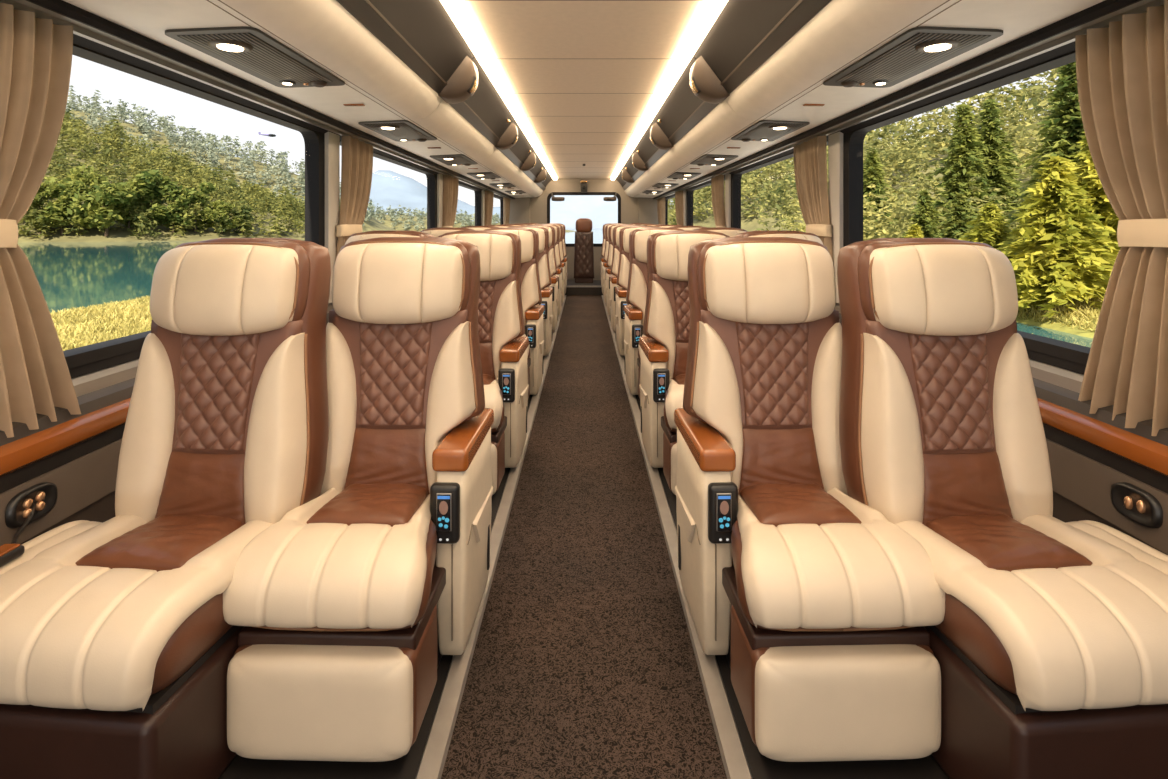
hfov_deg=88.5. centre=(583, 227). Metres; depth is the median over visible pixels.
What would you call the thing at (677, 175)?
air vent
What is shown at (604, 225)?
seat
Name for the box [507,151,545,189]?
luggage rack
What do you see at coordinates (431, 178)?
window
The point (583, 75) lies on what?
ceiling
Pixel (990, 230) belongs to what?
conifer tree
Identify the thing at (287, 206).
forest canopy
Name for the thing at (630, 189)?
luggage rack
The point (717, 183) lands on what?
curtain
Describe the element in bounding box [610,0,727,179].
light strip
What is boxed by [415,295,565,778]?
trim
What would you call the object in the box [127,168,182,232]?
leafy tree
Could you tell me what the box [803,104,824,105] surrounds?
slot cover
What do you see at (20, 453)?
trim
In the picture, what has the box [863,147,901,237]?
conifer tree
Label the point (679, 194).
curtain
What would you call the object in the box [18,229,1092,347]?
lake
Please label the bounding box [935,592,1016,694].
panel
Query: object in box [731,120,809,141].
air vent
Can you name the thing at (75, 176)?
leafy tree
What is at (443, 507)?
picture
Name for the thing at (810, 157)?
curtain
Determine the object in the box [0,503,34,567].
armrest
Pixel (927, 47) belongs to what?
lamp
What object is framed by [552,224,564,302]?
seat
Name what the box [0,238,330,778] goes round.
seat
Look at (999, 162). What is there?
conifer tree
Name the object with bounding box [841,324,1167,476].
trim
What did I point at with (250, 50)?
light panel
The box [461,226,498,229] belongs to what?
seat
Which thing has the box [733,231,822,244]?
seat
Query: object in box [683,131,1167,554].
wall
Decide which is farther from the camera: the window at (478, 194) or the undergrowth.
the undergrowth
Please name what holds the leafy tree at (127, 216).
on the wooded hill at (120, 234)
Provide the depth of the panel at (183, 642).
1.10 m
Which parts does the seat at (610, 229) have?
armrest panel, headrest panel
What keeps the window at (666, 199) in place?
in the wall at (1083, 474)
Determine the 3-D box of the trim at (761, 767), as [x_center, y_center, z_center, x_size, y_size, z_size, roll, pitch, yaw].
[0.807,1.098,4.075,0.945,0.004,11.350,0,0,0]
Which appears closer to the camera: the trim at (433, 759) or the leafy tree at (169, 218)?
the trim at (433, 759)
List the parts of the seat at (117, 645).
seat, headrest panel, seat frame, lumbar panel, headrest panel, quilted panel, panel, headrest panel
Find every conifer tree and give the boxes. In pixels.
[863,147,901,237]
[902,189,943,237]
[904,224,923,237]
[925,103,1014,232]
[934,191,977,241]
[958,201,1051,308]
[974,99,1023,228]
[997,155,1120,317]
[1005,61,1085,253]
[1031,131,1118,305]
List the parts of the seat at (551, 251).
headrest panel, armrest panel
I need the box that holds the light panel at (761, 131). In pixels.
[737,123,803,139]
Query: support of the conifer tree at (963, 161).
on the grass bank
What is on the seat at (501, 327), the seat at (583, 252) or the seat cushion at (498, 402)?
the seat cushion at (498, 402)
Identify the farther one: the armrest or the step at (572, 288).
the step at (572, 288)
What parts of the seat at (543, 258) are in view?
headrest panel, panel, control panel, armrest panel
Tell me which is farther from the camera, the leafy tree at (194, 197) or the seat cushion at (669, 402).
the leafy tree at (194, 197)
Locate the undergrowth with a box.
[773,173,1032,240]
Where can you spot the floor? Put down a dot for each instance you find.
(584, 665)
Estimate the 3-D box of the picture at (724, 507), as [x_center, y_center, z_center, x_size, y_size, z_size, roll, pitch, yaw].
[0.339,0.676,1.450,0.022,0.034,0.001,0,0,-2]
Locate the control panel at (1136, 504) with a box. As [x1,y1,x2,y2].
[1110,482,1162,527]
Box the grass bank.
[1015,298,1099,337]
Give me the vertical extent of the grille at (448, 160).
0.012 m
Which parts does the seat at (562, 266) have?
armrest panel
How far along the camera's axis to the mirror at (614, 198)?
10.83 m
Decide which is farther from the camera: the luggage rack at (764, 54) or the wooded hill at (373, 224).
the wooded hill at (373, 224)
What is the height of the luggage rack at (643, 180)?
0.341 m
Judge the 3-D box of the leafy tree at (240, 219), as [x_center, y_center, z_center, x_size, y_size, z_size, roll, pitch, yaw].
[-89.860,-1.880,157.490,6.114,8.508,8.187,0,0,0]
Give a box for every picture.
[439,501,447,514]
[720,501,728,514]
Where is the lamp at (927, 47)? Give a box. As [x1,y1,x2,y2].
[924,44,950,51]
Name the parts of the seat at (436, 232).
headrest panel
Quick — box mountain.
[340,170,499,222]
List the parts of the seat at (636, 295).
armrest panel, control panel, panel, headrest panel, headrest panel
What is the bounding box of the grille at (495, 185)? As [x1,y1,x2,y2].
[492,184,512,186]
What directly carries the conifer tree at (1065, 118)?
on the grass bank
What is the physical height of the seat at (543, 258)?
1.118 m
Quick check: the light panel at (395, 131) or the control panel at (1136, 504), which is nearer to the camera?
the control panel at (1136, 504)
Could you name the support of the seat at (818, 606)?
on the trim at (761, 767)
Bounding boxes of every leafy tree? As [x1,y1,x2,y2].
[23,182,59,233]
[39,176,87,234]
[57,165,109,231]
[68,181,137,236]
[111,182,154,231]
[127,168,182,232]
[152,196,193,232]
[171,182,219,232]
[200,200,237,234]
[230,205,253,233]
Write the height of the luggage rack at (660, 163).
0.341 m
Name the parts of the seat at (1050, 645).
headrest panel, panel, quilted panel, headrest panel, lumbar panel, seat frame, headrest panel, seat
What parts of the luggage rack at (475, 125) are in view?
rack rail, rack door, rack bracket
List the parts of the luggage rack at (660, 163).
rack bracket, rack door, rack rail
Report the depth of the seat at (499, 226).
6.22 m
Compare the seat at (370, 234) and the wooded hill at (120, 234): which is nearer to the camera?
the seat at (370, 234)
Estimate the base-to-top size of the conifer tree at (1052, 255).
5.420 m
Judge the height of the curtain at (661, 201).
0.956 m
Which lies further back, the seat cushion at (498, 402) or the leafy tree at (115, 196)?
the leafy tree at (115, 196)
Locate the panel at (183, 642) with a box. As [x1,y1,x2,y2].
[151,592,232,694]
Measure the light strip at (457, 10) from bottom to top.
0.034 m
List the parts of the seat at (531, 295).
headrest panel, headrest panel, panel, control panel, armrest panel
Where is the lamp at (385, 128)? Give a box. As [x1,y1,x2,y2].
[381,127,394,129]
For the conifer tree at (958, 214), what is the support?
on the grass bank
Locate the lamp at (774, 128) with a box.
[773,127,786,129]
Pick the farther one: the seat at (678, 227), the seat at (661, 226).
the seat at (661, 226)
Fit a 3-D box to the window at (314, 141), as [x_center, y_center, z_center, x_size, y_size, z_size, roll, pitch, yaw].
[-1.412,-0.075,2.025,0.080,0.900,2.310,0,0,0]
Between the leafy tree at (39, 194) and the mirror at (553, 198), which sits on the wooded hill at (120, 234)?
the leafy tree at (39, 194)
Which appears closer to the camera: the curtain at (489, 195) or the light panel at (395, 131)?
the light panel at (395, 131)
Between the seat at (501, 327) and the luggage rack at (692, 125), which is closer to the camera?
the seat at (501, 327)
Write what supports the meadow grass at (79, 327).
on the grass bank
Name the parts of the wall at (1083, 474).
sill, sill frame, panel, panel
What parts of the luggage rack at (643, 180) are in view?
rack bracket, rack door, rack rail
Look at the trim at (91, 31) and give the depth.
2.00 m
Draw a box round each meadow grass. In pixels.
[50,295,152,350]
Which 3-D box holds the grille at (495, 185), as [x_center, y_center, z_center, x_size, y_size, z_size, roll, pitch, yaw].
[-1.044,-0.547,7.730,0.205,0.012,0.560,0,0,0]
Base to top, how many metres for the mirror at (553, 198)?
0.154 m
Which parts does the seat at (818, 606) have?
armrest panel, control panel, headrest panel, panel, quilted panel, headrest panel, lumbar panel, headrest panel, seat frame, seat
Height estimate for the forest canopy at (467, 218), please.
26.277 m
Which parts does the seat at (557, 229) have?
headrest panel, armrest panel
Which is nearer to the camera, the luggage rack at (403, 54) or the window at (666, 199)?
the luggage rack at (403, 54)
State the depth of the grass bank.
18.50 m
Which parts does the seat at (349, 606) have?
seat, seat frame, headrest panel, lumbar panel, headrest panel, quilted panel, panel, headrest panel, control panel, armrest panel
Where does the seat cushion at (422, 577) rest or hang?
on the seat at (349, 606)
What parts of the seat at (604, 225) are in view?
armrest panel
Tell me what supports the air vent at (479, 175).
attached to the wall at (84, 474)
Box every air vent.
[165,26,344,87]
[358,120,436,141]
[430,154,477,165]
[467,172,500,178]
[490,183,515,187]
[505,190,525,193]
[642,190,662,193]
[652,183,677,187]
[667,172,700,178]
[690,154,737,165]
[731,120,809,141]
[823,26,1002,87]
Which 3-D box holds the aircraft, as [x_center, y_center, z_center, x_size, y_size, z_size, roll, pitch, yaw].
[-131.768,-38.890,249.775,6.700,1.620,6.400,0,0,-40]
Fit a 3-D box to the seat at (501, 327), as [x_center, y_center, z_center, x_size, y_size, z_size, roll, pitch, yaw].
[-0.513,0.556,2.677,0.497,1.088,0.688,0,0,1]
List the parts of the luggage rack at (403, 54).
rack rail, rack door, rack bracket, gold plate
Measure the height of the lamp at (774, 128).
0.010 m
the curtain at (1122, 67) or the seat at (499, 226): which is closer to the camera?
the curtain at (1122, 67)
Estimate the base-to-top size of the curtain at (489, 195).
0.956 m
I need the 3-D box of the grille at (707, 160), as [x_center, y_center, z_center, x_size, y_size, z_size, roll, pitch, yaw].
[1.044,-0.547,4.850,0.205,0.012,0.560,0,0,0]
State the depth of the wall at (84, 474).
1.59 m
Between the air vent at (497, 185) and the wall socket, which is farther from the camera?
the air vent at (497, 185)
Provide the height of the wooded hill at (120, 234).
38.182 m
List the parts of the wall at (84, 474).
panel, panel, sill frame, sill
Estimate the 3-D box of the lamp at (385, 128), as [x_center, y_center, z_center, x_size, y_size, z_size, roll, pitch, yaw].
[-1.055,-0.537,3.230,0.072,0.010,0.072,0,0,0]
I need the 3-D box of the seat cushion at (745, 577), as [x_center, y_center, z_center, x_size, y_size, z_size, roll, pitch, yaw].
[0.528,0.765,1.340,0.414,0.130,0.260,0,0,-2]
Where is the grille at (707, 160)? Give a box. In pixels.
[694,156,733,164]
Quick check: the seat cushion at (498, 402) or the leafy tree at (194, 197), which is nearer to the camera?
the seat cushion at (498, 402)
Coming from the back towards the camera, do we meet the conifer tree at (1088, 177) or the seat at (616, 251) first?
the conifer tree at (1088, 177)
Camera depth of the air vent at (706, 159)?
4.80 m
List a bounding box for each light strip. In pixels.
[440,0,557,179]
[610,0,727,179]
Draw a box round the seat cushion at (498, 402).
[491,389,503,432]
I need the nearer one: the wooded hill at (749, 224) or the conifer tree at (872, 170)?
the conifer tree at (872, 170)
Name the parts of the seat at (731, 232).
headrest panel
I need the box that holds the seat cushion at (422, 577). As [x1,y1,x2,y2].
[251,519,436,629]
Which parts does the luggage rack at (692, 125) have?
rack bracket, rack door, rack rail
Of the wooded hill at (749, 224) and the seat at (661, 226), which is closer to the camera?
the seat at (661, 226)
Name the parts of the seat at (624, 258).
armrest panel, control panel, panel, headrest panel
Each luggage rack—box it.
[220,0,478,120]
[413,56,517,160]
[478,121,535,179]
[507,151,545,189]
[524,167,552,196]
[615,167,643,196]
[622,151,660,189]
[632,121,689,179]
[650,56,754,160]
[689,0,947,120]
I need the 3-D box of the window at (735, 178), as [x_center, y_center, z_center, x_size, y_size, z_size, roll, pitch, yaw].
[1.412,-0.075,4.455,0.080,0.900,2.310,0,0,0]
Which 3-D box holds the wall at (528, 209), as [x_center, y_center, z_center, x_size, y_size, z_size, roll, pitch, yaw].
[0.000,0.100,10.950,2.900,2.100,0.120,0,0,0]
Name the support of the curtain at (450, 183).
hanging from the wall at (84, 474)
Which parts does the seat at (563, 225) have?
armrest panel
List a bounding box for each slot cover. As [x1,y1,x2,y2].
[343,104,364,105]
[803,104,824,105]
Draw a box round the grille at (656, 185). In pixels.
[655,184,675,186]
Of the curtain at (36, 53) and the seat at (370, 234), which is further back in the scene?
the seat at (370, 234)
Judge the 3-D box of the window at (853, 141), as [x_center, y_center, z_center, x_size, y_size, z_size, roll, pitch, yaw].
[1.412,-0.075,2.025,0.080,0.900,2.310,0,0,0]
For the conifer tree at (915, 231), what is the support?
on the grass bank
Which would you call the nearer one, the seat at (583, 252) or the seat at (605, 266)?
the seat at (605, 266)
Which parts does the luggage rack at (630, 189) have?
rack door, rack rail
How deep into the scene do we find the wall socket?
1.38 m
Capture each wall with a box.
[0,131,484,545]
[509,179,658,279]
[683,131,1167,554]
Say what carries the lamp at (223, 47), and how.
on the light panel at (250, 50)
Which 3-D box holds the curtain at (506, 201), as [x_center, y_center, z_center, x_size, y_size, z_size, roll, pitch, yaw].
[-1.330,-0.034,10.312,0.088,0.956,0.702,0,0,0]
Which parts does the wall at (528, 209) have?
corner panel, corner panel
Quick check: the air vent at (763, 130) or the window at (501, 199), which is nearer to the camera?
the air vent at (763, 130)
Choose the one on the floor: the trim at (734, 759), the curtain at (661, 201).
the trim at (734, 759)
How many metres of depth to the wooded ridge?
518.25 m
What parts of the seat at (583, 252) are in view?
seat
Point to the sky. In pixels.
(566, 212)
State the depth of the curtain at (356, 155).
3.41 m
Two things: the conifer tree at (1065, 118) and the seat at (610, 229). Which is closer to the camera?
the seat at (610, 229)
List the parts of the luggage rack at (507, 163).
rack rail, rack door, rack bracket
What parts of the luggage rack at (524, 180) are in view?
rack rail, rack door, rack bracket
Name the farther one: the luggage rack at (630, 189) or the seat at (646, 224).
the luggage rack at (630, 189)
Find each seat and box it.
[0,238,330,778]
[223,237,493,761]
[345,231,434,244]
[420,228,473,236]
[438,230,528,494]
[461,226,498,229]
[485,228,543,397]
[487,225,511,227]
[503,224,523,225]
[507,226,552,355]
[524,225,558,331]
[535,224,562,314]
[546,223,567,293]
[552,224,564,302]
[574,218,593,282]
[600,223,621,293]
[603,224,615,302]
[605,224,632,314]
[609,225,643,331]
[615,226,660,355]
[624,228,682,397]
[639,230,729,494]
[644,224,664,225]
[656,225,680,227]
[669,226,706,229]
[674,237,944,761]
[694,228,747,236]
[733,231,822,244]
[837,238,1167,778]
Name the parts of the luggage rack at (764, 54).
gold plate, rack bracket, rack door, rack rail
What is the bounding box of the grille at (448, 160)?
[434,156,473,164]
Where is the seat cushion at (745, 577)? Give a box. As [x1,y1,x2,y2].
[731,519,916,629]
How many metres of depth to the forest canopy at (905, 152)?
111.29 m
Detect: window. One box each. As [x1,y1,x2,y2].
[63,43,324,368]
[340,140,436,228]
[459,183,481,225]
[493,196,502,224]
[547,192,620,246]
[665,195,674,224]
[686,177,724,225]
[731,140,827,228]
[843,51,1090,364]
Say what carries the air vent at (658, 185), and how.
attached to the wall at (1083, 474)
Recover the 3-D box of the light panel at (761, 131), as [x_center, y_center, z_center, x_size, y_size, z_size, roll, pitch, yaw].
[1.044,-0.547,3.410,0.205,0.012,0.560,0,0,0]
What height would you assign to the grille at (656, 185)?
0.012 m
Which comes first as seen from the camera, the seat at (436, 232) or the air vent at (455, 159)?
the seat at (436, 232)
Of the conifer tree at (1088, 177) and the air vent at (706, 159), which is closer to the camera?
the air vent at (706, 159)
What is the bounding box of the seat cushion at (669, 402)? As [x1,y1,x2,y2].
[664,389,676,432]
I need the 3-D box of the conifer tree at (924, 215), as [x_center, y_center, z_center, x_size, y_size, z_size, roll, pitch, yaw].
[18.897,0.371,33.459,3.860,5.112,3.736,0,0,19]
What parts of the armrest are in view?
cord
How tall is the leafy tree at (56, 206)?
14.053 m
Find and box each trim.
[0,0,514,199]
[0,324,326,476]
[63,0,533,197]
[219,356,544,778]
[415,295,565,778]
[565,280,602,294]
[602,295,752,778]
[623,356,948,778]
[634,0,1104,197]
[653,0,1163,198]
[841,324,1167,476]
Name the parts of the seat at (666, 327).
armrest panel, control panel, headrest panel, seat frame, panel, seat, lumbar panel, quilted panel, headrest panel, headrest panel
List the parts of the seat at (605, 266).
armrest panel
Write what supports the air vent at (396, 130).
attached to the wall at (84, 474)
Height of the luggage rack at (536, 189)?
0.341 m
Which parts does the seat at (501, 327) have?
headrest panel, headrest panel, quilted panel, lumbar panel, seat, panel, seat frame, headrest panel, control panel, armrest panel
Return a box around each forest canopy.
[18,106,304,238]
[65,85,375,225]
[372,204,499,229]
[668,127,952,224]
[754,68,1060,230]
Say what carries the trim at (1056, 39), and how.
attached to the wall at (1083, 474)
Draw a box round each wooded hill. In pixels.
[18,134,304,242]
[69,110,396,231]
[668,171,800,231]
[781,112,1049,231]
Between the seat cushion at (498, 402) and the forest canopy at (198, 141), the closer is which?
the seat cushion at (498, 402)
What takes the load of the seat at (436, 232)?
on the trim at (405, 767)
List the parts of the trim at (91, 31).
header frame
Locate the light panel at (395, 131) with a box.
[364,123,430,139]
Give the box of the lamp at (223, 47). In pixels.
[217,44,243,51]
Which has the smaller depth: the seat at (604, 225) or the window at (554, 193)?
the seat at (604, 225)
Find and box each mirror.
[551,193,564,200]
[603,193,616,200]
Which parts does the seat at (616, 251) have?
armrest panel, headrest panel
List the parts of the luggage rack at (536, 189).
rack rail, rack door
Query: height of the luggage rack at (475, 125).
0.341 m
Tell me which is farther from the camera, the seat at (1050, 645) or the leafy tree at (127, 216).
the leafy tree at (127, 216)
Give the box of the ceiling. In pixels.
[463,0,704,178]
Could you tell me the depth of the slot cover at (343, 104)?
2.68 m
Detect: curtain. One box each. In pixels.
[0,3,80,437]
[336,136,372,257]
[442,175,458,227]
[484,190,493,225]
[503,197,509,223]
[657,198,664,223]
[675,191,683,225]
[711,175,725,227]
[794,136,835,305]
[1075,0,1167,435]
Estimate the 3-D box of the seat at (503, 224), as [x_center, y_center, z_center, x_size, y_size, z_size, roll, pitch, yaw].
[-0.953,0.526,7.181,0.559,1.148,0.663,0,0,5]
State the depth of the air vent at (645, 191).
9.05 m
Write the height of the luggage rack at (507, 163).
0.341 m
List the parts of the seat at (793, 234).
headrest panel, headrest panel, headrest panel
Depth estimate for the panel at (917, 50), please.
1.89 m
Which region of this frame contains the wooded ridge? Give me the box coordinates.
[373,214,571,231]
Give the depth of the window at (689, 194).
7.98 m
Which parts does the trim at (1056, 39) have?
header frame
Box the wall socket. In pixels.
[5,482,57,527]
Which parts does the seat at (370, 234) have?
headrest panel, headrest panel, headrest panel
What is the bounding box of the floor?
[441,295,726,778]
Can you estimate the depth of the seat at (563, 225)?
9.80 m
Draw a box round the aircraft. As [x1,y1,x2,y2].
[258,132,275,136]
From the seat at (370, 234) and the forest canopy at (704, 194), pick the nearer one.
the seat at (370, 234)
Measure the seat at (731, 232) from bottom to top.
1.103 m
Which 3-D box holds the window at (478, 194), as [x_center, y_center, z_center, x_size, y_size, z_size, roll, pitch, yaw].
[-1.412,-0.075,6.885,0.080,0.900,2.310,0,0,0]
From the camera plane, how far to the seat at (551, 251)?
6.29 m
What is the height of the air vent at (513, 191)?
0.033 m
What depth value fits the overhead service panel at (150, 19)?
2.02 m
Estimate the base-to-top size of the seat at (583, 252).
1.105 m
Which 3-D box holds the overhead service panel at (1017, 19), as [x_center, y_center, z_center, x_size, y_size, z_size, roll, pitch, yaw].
[1.071,-0.573,4.675,0.357,0.054,12.550,0,0,0]
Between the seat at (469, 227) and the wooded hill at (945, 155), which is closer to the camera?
the seat at (469, 227)
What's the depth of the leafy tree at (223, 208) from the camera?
151.37 m

